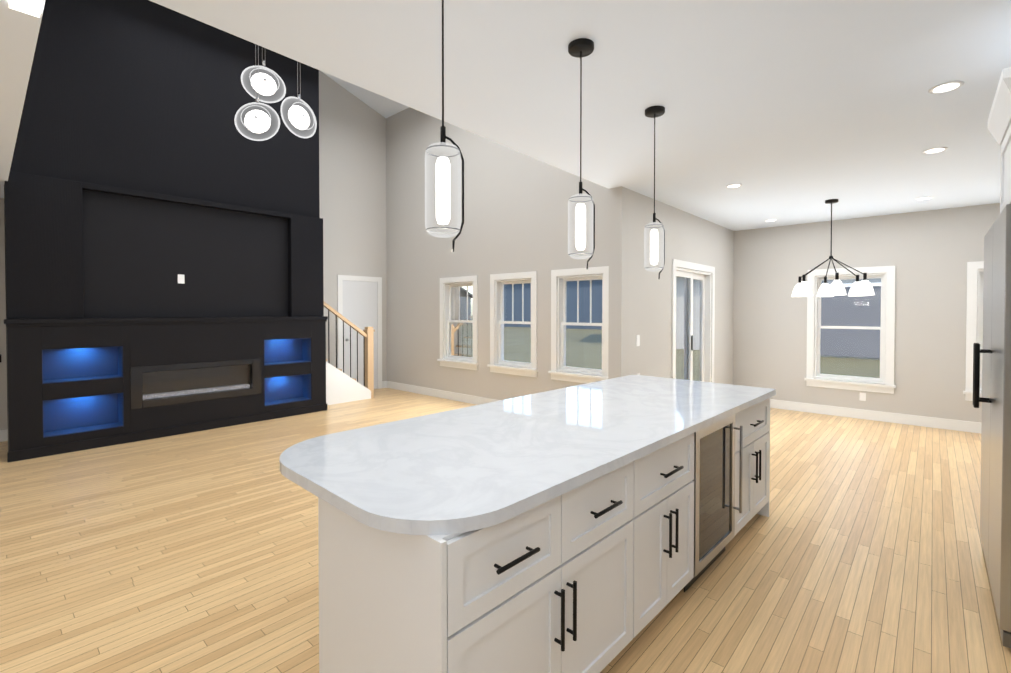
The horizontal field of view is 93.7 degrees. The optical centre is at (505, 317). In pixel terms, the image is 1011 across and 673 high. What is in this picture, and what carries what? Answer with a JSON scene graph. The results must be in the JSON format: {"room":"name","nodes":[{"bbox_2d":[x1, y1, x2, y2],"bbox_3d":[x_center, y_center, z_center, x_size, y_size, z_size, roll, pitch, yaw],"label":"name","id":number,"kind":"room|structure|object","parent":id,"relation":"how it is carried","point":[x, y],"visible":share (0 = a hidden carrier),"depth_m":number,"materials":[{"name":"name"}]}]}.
{"room":"open-plan kitchen","nodes":[
{"label":"open-plan kitchen","id":0,"kind":"room"},
{"bbox_2d":[4,0,327,462],"bbox_3d":[-3.882,-1.724,5.917,0.348,6.253,3.310,1,1,42],"label":"wall","id":1,"kind":"structure","parent":0,"point":[143,173],"depth_m":5.59,"materials":[{"name":"paint"}]},
{"bbox_2d":[178,274,184,283],"bbox_3d":[-3.991,-0.474,5.831,0.006,0.110,0.070,1,1,42],"label":"outlet","id":2,"kind":"object","parent":1,"relation":"attached to","point":[181,278],"visible":1,"depth_m":5.83,"materials":[{"name":"white plastic"}]},
{"bbox_2d":[0,70,386,429],"bbox_3d":[-5.127,-1.754,6.137,0.200,6.300,8.630,1,1,42],"label":"wall","id":3,"kind":"structure","parent":0,"point":[352,162],"depth_m":8.50,"materials":[{"name":"paint"}]},
{"bbox_2d":[0,429,7,441],"bbox_3d":[-5.391,1.337,5.727,0.016,0.130,7.200,1,1,42],"label":"baseboard","id":4,"kind":"structure","parent":3,"relation":"attached to","point":[3,433],"depth_m":5.38,"materials":[{"name":"white wood"}]},
{"bbox_2d":[337,275,381,388],"bbox_3d":[-2.649,0.299,8.706,0.070,2.120,0.900,1,1,42],"label":"door","id":5,"kind":"structure","parent":3,"relation":"attached to","point":[359,301],"depth_m":8.70,"materials":[{"name":"white wood"}]},
{"bbox_2d":[321,71,408,117],"bbox_3d":[-2.025,-4.229,5.470,5.650,1.070,5.410,1,1,42],"label":"ceiling","id":6,"kind":"structure","parent":0,"point":[383,106],"depth_m":8.58,"materials":[{"name":"paint"}]},
{"bbox_2d":[234,44,316,140],"bbox_3d":[-1.940,-2.856,4.056,0.382,2.770,0.629,1,1,42],"label":"cluster","id":7,"kind":"object","parent":6,"relation":"hanging from","point":[258,121],"visible":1,"depth_m":4.03,"materials":[{"name":"clear glass"}]},
{"bbox_2d":[149,0,733,384],"bbox_3d":[0.971,-1.734,4.720,0.150,6.300,8.260,1,1,42],"label":"wall","id":8,"kind":"structure","parent":0,"point":[640,299],"depth_m":5.28,"materials":[{"name":"paint"}]},
{"bbox_2d":[636,335,639,345],"bbox_3d":[1.441,0.251,5.153,0.006,0.120,0.070,1,1,42],"label":"light switch","id":9,"kind":"object","parent":8,"relation":"attached to","point":[637,340],"depth_m":5.15,"materials":[{"name":"white plastic"}]},
{"bbox_2d":[671,259,714,382],"bbox_3d":[2.490,0.332,6.410,0.160,2.120,1.480,1,1,42],"label":"sliding glass door","id":10,"kind":"structure","parent":8,"relation":"in","point":[707,310],"depth_m":6.49,"materials":[{"name":"white"}]},
{"bbox_2d":[386,107,608,399],"bbox_3d":[-0.335,-1.323,7.496,5.500,5.400,0.200,1,1,42],"label":"wall","id":11,"kind":"structure","parent":0,"point":[516,210],"depth_m":7.52,"materials":[{"name":"paint"}]},
{"bbox_2d":[384,381,499,404],"bbox_3d":[-0.341,1.314,7.378,5.300,0.130,0.040,1,1,42],"label":"baseboard","id":12,"kind":"structure","parent":11,"relation":"attached to","point":[460,397],"depth_m":8.09,"materials":[{"name":"white wood"}]},
{"bbox_2d":[437,275,478,369],"bbox_3d":[-0.736,0.080,7.818,0.940,1.495,0.230,1,1,42],"label":"living room window","id":13,"kind":"structure","parent":11,"relation":"in","point":[451,322],"depth_m":7.90,"materials":[{"name":"white wood"}]},
{"bbox_2d":[487,271,537,376],"bbox_3d":[0.147,0.091,7.020,0.940,1.495,0.230,1,1,42],"label":"living room window","id":14,"kind":"structure","parent":11,"relation":"in","point":[497,316],"depth_m":7.11,"materials":[{"name":"white wood"}]},
{"bbox_2d":[548,266,608,383],"bbox_3d":[1.008,0.102,6.243,0.940,1.495,0.230,1,1,42],"label":"living room window","id":15,"kind":"structure","parent":11,"relation":"in","point":[559,323],"depth_m":6.33,"materials":[{"name":"white wood"}]},
{"bbox_2d":[0,388,1010,672],"bbox_3d":[-0.794,1.475,4.192,9.300,0.100,11.480,1,1,42],"label":"floor","id":16,"kind":"structure","parent":0,"point":[860,550],"depth_m":2.79,"materials":[{"name":"brown wood"}]},
{"bbox_2d":[324,302,374,404],"bbox_3d":[-3.541,-0.228,7.136,0.745,3.220,3.115,1,1,42],"label":"stairs","id":17,"kind":"structure","parent":16,"relation":"on","point":[342,387],"depth_m":7.74,"materials":[{"name":"white wood"}]},
{"bbox_2d":[318,391,775,672],"bbox_3d":[0.625,1.008,2.561,0.819,0.880,3.024,1,1,42],"label":"kitchen island","id":18,"kind":"object","parent":16,"relation":"on","point":[595,527],"depth_m":1.65,"materials":[{"name":"wood"}]},
{"bbox_2d":[279,375,775,570],"bbox_3d":[0.469,0.546,2.678,1.212,0.040,3.150,1,1,42],"label":"island countertop","id":19,"kind":"structure","parent":18,"relation":"on","point":[440,486],"depth_m":1.86,"materials":[{"name":"white stone"}]},
{"bbox_2d":[973,204,1010,647],"bbox_3d":[2.839,0.477,2.257,0.873,1.950,1.200,1,1,42],"label":"refrigerator","id":20,"kind":"object","parent":16,"relation":"on","point":[995,505],"visible":0.98,"depth_m":2.24,"materials":[{"name":"silver metal"}]},
{"bbox_2d":[0,0,1010,230],"bbox_3d":[-0.794,-1.445,4.149,9.300,0.220,11.480,1,1,42],"label":"ceiling","id":21,"kind":"structure","parent":0,"point":[788,112],"depth_m":2.65,"materials":[{"name":"paint"}]},
{"bbox_2d":[9,0,41,16],"bbox_3d":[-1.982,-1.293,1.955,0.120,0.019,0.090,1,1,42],"label":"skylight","id":22,"kind":"object","parent":21,"relation":"in","point":[32,7],"depth_m":1.96,"materials":[{"name":"white"}]},
{"bbox_2d":[425,0,463,251],"bbox_3d":[-0.211,-0.760,1.597,0.124,1.075,0.124,1,1,42],"label":"pendant light","id":23,"kind":"object","parent":21,"relation":"hanging from","point":[442,201],"visible":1,"depth_m":1.59,"materials":[{"name":"clear glass"}]},
{"bbox_2d":[568,38,594,268],"bbox_3d":[0.363,-0.770,2.285,0.124,1.075,0.124,1,1,42],"label":"pendant light","id":24,"kind":"object","parent":21,"relation":"hanging from","point":[580,48],"visible":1,"depth_m":2.28,"materials":[{"name":"clear glass"}]},
{"bbox_2d":[644,106,664,278],"bbox_3d":[0.947,-0.781,3.014,0.124,1.075,0.124,1,1,42],"label":"pendant light","id":25,"kind":"object","parent":21,"relation":"hanging from","point":[654,112],"visible":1,"depth_m":3.01,"materials":[{"name":"clear glass"}]},
{"bbox_2d":[726,184,741,187],"bbox_3d":[2.328,-1.342,4.835,0.148,0.005,0.148,1,1,33],"label":"recessed light","id":26,"kind":"object","parent":21,"relation":"in","point":[731,185],"depth_m":4.81,"materials":[{"name":"white plastic"}]},
{"bbox_2d":[792,199,874,296],"bbox_3d":[3.762,-0.801,5.474,0.820,1.104,0.807,1,1,42],"label":"dining chandelier","id":27,"kind":"object","parent":21,"relation":"hanging from","point":[863,287],"visible":1,"depth_m":5.41,"materials":[{"name":"white glass"}]},
{"bbox_2d":[916,197,932,199],"bbox_3d":[4.747,-1.349,5.371,0.148,0.005,0.148,1,1,33],"label":"recessed light","id":28,"kind":"object","parent":21,"relation":"in","point":[922,198],"depth_m":5.36,"materials":[{"name":"white"}]},
{"bbox_2d":[922,147,947,153],"bbox_3d":[3.410,-1.326,3.763,0.148,0.005,0.148,1,1,33],"label":"recessed light","id":29,"kind":"object","parent":21,"relation":"in","point":[933,150],"depth_m":3.75,"materials":[{"name":"white plastic"}]},
{"bbox_2d":[928,81,963,93],"bbox_3d":[2.511,-1.311,2.703,0.148,0.005,0.148,1,1,33],"label":"recessed light","id":30,"kind":"object","parent":21,"relation":"in","point":[948,86],"depth_m":2.70,"materials":[{"name":"white plastic"}]},
{"bbox_2d":[733,203,999,422],"bbox_3d":[5.082,0.012,6.463,3.650,2.760,0.200,1,1,42],"label":"wall","id":31,"kind":"structure","parent":0,"point":[929,254],"depth_m":6.33,"materials":[{"name":"paint"}]},
{"bbox_2d":[804,266,895,393],"bbox_3d":[4.818,0.157,6.643,1.030,1.695,0.230,1,1,42],"label":"dining room window","id":32,"kind":"structure","parent":31,"relation":"in","point":[885,380],"depth_m":6.55,"materials":[{"name":"white wood"}]},
{"bbox_2d":[859,392,865,400],"bbox_3d":[4.902,1.086,6.503,0.070,0.110,0.006,1,1,42],"label":"outlet","id":33,"kind":"object","parent":31,"relation":"attached to","point":[862,397],"visible":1,"depth_m":6.50,"materials":[{"name":"white plastic"}]},
{"bbox_2d":[770,399,981,433],"bbox_3d":[4.935,1.327,6.469,3.450,0.130,0.016,1,1,42],"label":"baseboard","id":34,"kind":"structure","parent":31,"relation":"attached to","point":[949,424],"depth_m":6.36,"materials":[{"name":"white wood"}]},
{"bbox_2d":[963,261,983,400],"bbox_3d":[6.058,0.173,5.524,1.030,1.695,0.230,1,1,42],"label":"dining room window","id":35,"kind":"structure","parent":31,"relation":"in","point":[974,312],"depth_m":5.77,"materials":[{"name":"white wood"}]},
{"label":"outside","id":36,"kind":"structure","parent":0,"visible":0},
{"bbox_2d":[462,315,879,380],"bbox_3d":[5.326,1.220,35.663,200.000,0.200,180.000,1,1,42],"label":"ground","id":37,"kind":"structure","parent":36,"point":[869,367],"depth_m":17.30,"materials":[{"name":"green plant"}]},
{"bbox_2d":[462,287,472,323],"bbox_3d":[-13.661,-2.545,60.841,14.800,6.600,12.800,1,1,42],"label":"house","id":38,"kind":"structure","parent":37,"relation":"on","point":[469,302],"depth_m":60.07,"materials":[{"name":"grey"}]},
{"bbox_2d":[504,280,601,329],"bbox_3d":[9.657,-3.357,47.856,16.800,8.600,12.800,1,1,42],"label":"house","id":39,"kind":"structure","parent":37,"relation":"on","point":[584,300],"depth_m":43.04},
{"bbox_2d":[676,276,880,359],"bbox_3d":[15.113,-1.915,20.716,14.300,6.500,11.800,1,1,42],"label":"house","id":40,"kind":"structure","parent":37,"relation":"on","point":[855,311],"depth_m":16.35,"materials":[{"name":"grey"}]},
{"bbox_3d":[2.582,0.089,1.122,0.200,2.760,11.480,1,1,42],"label":"wall","id":41,"kind":"structure","parent":0,"visible":0},
{"bbox_2d":[988,67,1010,212],"bbox_3d":[2.649,-0.779,1.983,0.848,0.530,0.737,1,1,42],"label":"upper cabinet","id":42,"kind":"object","parent":41,"relation":"attached to","point":[999,123],"visible":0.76,"depth_m":2.29,"materials":[{"name":"white wood"}]}
]}

